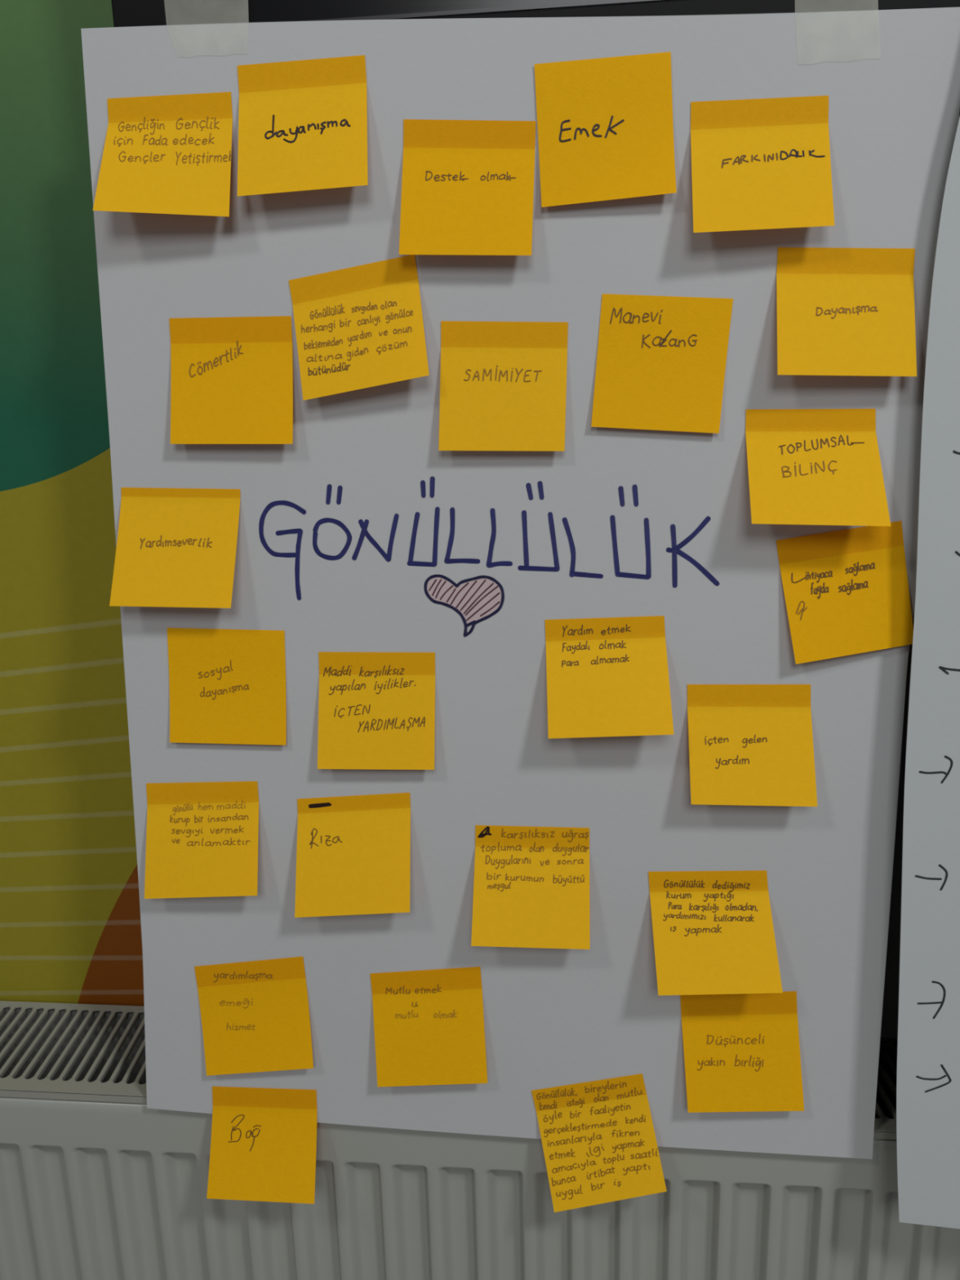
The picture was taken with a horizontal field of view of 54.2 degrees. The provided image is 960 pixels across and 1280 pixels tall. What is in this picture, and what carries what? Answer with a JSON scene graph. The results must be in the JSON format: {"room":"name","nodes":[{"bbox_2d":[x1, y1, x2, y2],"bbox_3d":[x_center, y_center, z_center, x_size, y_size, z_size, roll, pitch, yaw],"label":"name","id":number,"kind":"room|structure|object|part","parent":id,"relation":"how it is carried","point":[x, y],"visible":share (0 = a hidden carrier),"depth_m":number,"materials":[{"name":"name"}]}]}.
{"room":"training room","nodes":[
{"label":"training room","id":0,"kind":"room"},
{"bbox_2d":[0,0,143,1006],"bbox_3d":[0.070,-0.140,0.709,3.200,2.400,0.100,0,13,6],"label":"wall","id":1,"kind":"structure","parent":0,"point":[70,926],"depth_m":0.72,"materials":[{"name":"paint"}]},
{"bbox_2d":[0,1000,959,1279],"bbox_3d":[0.078,0.609,0.765,1.243,0.600,0.104,0,13,6],"label":"radiator","id":2,"kind":"object","parent":1,"relation":"attached to","point":[96,1183],"visible":0.61,"depth_m":0.69,"materials":[{"name":"metal"}]},
{"bbox_2d":[0,1000,897,1139],"bbox_3d":[0.070,0.320,0.698,1.240,0.007,0.104,0,13,6],"label":"grille","id":3,"kind":"object","parent":2,"relation":"attached to","point":[84,1097],"depth_m":0.71,"materials":[{"name":"metal"}]},
{"bbox_3d":[0.083,0.600,0.812,1.240,0.596,0.006,0,13,6],"label":"panel","id":4,"kind":"part","parent":2,"relation":"part of","materials":[{"name":"metal"}]},
{"bbox_3d":[0.074,0.623,0.724,1.240,0.592,0.018,0,13,6],"label":"panel","id":5,"kind":"part","parent":2,"relation":"part of","materials":[{"name":"metal"}]},
{"bbox_2d":[111,0,959,1038],"bbox_3d":[0.526,-0.409,0.517,1.500,1.412,0.061,0,13,6],"label":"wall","id":6,"kind":"structure","parent":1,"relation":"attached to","point":[126,13],"depth_m":0.56,"materials":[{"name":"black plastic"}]},
{"bbox_2d":[80,7,959,1159],"bbox_3d":[0.016,-0.013,0.597,0.525,0.724,0.060,0,13,6],"label":"sheet","id":7,"kind":"object","parent":6,"relation":"attached to","point":[357,534],"visible":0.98,"depth_m":0.59,"materials":[{"name":"white paper"}]},
{"bbox_2d":[92,91,232,216],"bbox_3d":[-0.190,-0.291,0.562,0.080,0.075,0.032,0,13,6],"label":"sticky note","id":8,"kind":"object","parent":7,"relation":"attached to","point":[171,153],"visible":1,"depth_m":0.57,"materials":[{"name":"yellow paper"}]},
{"bbox_2d":[109,487,239,608],"bbox_3d":[-0.196,-0.060,0.603,0.084,0.076,0.025,0,13,6],"label":"sticky note","id":9,"kind":"object","parent":7,"relation":"attached to","point":[175,547],"visible":1,"depth_m":0.60,"materials":[{"name":"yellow paper"}]},
{"bbox_2d":[144,781,258,898],"bbox_3d":[-0.187,0.135,0.629,0.080,0.078,0.023,0,13,6],"label":"sticky note","id":10,"kind":"object","parent":7,"relation":"attached to","point":[202,837],"visible":1,"depth_m":0.63,"materials":[{"name":"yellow paper"}]},
{"bbox_2d":[166,627,286,745],"bbox_3d":[-0.168,0.031,0.619,0.081,0.077,0.013,0,13,6],"label":"sticky note","id":11,"kind":"object","parent":7,"relation":"attached to","point":[226,686],"visible":1,"depth_m":0.62,"materials":[{"name":"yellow paper"}]},
{"bbox_2d":[168,315,293,444],"bbox_3d":[-0.157,-0.162,0.588,0.080,0.079,0.016,0,13,6],"label":"sticky note","id":12,"kind":"object","parent":7,"relation":"attached to","point":[232,377],"visible":1,"depth_m":0.59,"materials":[{"name":"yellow paper"}]},
{"bbox_2d":[194,956,313,1075],"bbox_3d":[-0.157,0.261,0.649,0.083,0.088,0.013,0,13,6],"label":"sticky note","id":13,"kind":"object","parent":7,"relation":"attached to","point":[255,1015],"visible":1,"depth_m":0.65,"materials":[{"name":"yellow paper"}]},
{"bbox_2d":[206,1086,316,1204],"bbox_3d":[-0.154,0.354,0.659,0.078,0.076,0.021,0,13,6],"label":"sticky note","id":14,"kind":"object","parent":7,"relation":"attached to","point":[264,1140],"visible":1,"depth_m":0.66,"materials":[{"name":"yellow paper"}]},
{"bbox_2d":[236,54,368,195],"bbox_3d":[-0.106,-0.305,0.556,0.080,0.079,0.024,0,13,6],"label":"sticky note","id":15,"kind":"object","parent":7,"relation":"attached to","point":[303,124],"visible":1,"depth_m":0.56,"materials":[{"name":"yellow paper"}]},
{"bbox_2d":[294,792,410,917],"bbox_3d":[-0.084,0.142,0.619,0.077,0.080,0.024,0,13,6],"label":"sticky note","id":16,"kind":"object","parent":7,"relation":"attached to","point":[353,852],"visible":1,"depth_m":0.62,"materials":[{"name":"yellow paper"}]},
{"bbox_2d":[288,254,429,400],"bbox_3d":[-0.074,-0.191,0.573,0.088,0.085,0.021,0,13,6],"label":"sticky note","id":17,"kind":"object","parent":7,"relation":"attached to","point":[360,326],"visible":1,"depth_m":0.57,"materials":[{"name":"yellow paper"}]},
{"bbox_2d":[317,652,435,769],"bbox_3d":[-0.068,0.046,0.608,0.078,0.074,0.018,0,13,6],"label":"sticky note","id":18,"kind":"object","parent":7,"relation":"attached to","point":[376,710],"visible":1,"depth_m":0.61,"materials":[{"name":"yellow paper"}]},
{"bbox_2d":[369,966,487,1087],"bbox_3d":[-0.035,0.263,0.636,0.080,0.084,0.016,0,13,6],"label":"sticky note","id":19,"kind":"object","parent":7,"relation":"attached to","point":[428,1024],"visible":1,"depth_m":0.64,"materials":[{"name":"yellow paper"}]},
{"bbox_2d":[399,119,535,255],"bbox_3d":[-0.008,-0.268,0.555,0.082,0.082,0.019,0,13,6],"label":"sticky note","id":20,"kind":"object","parent":7,"relation":"attached to","point":[468,185],"visible":1,"depth_m":0.56,"materials":[{"name":"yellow paper"}]},
{"bbox_2d":[438,320,568,451],"bbox_3d":[0.014,-0.155,0.572,0.080,0.080,0.015,0,13,6],"label":"sticky note","id":21,"kind":"object","parent":7,"relation":"attached to","point":[503,384],"visible":1,"depth_m":0.57,"materials":[{"name":"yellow paper"}]},
{"bbox_2d":[471,825,590,949],"bbox_3d":[0.033,0.160,0.608,0.077,0.074,0.026,0,13,6],"label":"sticky note","id":22,"kind":"object","parent":7,"relation":"attached to","point":[531,883],"visible":1,"depth_m":0.61,"materials":[{"name":"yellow paper"}]},
{"bbox_2d":[531,1073,666,1212],"bbox_3d":[0.080,0.340,0.634,0.091,0.093,0.023,0,13,6],"label":"sticky note","id":23,"kind":"object","parent":7,"relation":"attached to","point":[598,1139],"visible":1,"depth_m":0.64,"materials":[{"name":"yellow paper"}]},
{"bbox_2d":[533,51,676,207],"bbox_3d":[0.073,-0.296,0.545,0.082,0.082,0.014,0,13,6],"label":"sticky note","id":24,"kind":"object","parent":7,"relation":"attached to","point":[605,126],"visible":1,"depth_m":0.55,"materials":[{"name":"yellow paper"}]},
{"bbox_2d":[544,615,674,738],"bbox_3d":[0.080,0.023,0.582,0.079,0.071,0.031,0,13,6],"label":"sticky note","id":25,"kind":"object","parent":7,"relation":"attached to","point":[606,677],"visible":1,"depth_m":0.58,"materials":[{"name":"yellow paper"}]},
{"bbox_2d":[591,293,733,433],"bbox_3d":[0.109,-0.166,0.563,0.084,0.084,0.012,0,13,6],"label":"sticky note","id":26,"kind":"object","parent":7,"relation":"attached to","point":[661,361],"visible":1,"depth_m":0.56,"materials":[{"name":"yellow paper"}]},
{"bbox_2d":[648,870,782,995],"bbox_3d":[0.150,0.187,0.599,0.082,0.073,0.030,0,13,6],"label":"sticky note","id":27,"kind":"object","parent":7,"relation":"attached to","point":[713,933],"visible":1,"depth_m":0.60,"materials":[{"name":"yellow paper"}]},
{"bbox_2d":[680,991,804,1112],"bbox_3d":[0.172,0.271,0.617,0.080,0.081,0.018,0,13,6],"label":"sticky note","id":28,"kind":"object","parent":7,"relation":"attached to","point":[742,1051],"visible":0.98,"depth_m":0.62,"materials":[{"name":"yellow paper"}]},
{"bbox_2d":[687,684,817,806],"bbox_3d":[0.169,0.065,0.581,0.078,0.072,0.024,0,13,6],"label":"sticky note","id":29,"kind":"object","parent":7,"relation":"attached to","point":[750,744],"visible":1,"depth_m":0.58,"materials":[{"name":"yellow paper"}]},
{"bbox_2d":[690,95,835,232],"bbox_3d":[0.161,-0.272,0.534,0.079,0.075,0.026,0,13,6],"label":"sticky note","id":30,"kind":"object","parent":7,"relation":"attached to","point":[757,163],"visible":1,"depth_m":0.54,"materials":[{"name":"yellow paper"}]},
{"bbox_2d":[745,408,891,526],"bbox_3d":[0.198,-0.102,0.551,0.078,0.068,0.034,0,13,6],"label":"sticky note","id":31,"kind":"object","parent":7,"relation":"attached to","point":[806,466],"visible":1,"depth_m":0.55,"materials":[{"name":"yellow paper"}]},
{"bbox_2d":[776,520,913,664],"bbox_3d":[0.222,-0.028,0.567,0.083,0.085,0.017,0,13,6],"label":"sticky note","id":32,"kind":"object","parent":7,"relation":"attached to","point":[846,592],"visible":1,"depth_m":0.57,"materials":[{"name":"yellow paper"}]},
{"bbox_2d":[776,247,916,376],"bbox_3d":[0.212,-0.190,0.542,0.079,0.076,0.024,0,13,6],"label":"sticky note","id":33,"kind":"object","parent":7,"relation":"attached to","point":[841,311],"visible":1,"depth_m":0.54,"materials":[{"name":"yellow paper"}]},
{"bbox_3d":[0.537,-0.007,0.610,1.499,0.586,0.059,0,13,6],"label":"panel","id":34,"kind":"part","parent":6,"relation":"part of","materials":[{"name":"grey paint"}]},
{"bbox_2d":[896,117,959,1228],"bbox_3d":[0.507,0.015,0.532,0.506,0.774,0.081,0,13,6],"label":"sheet","id":35,"kind":"object","parent":6,"relation":"attached to","point":[928,1082],"visible":1,"depth_m":0.57,"materials":[{"name":"white paper"}]}
]}

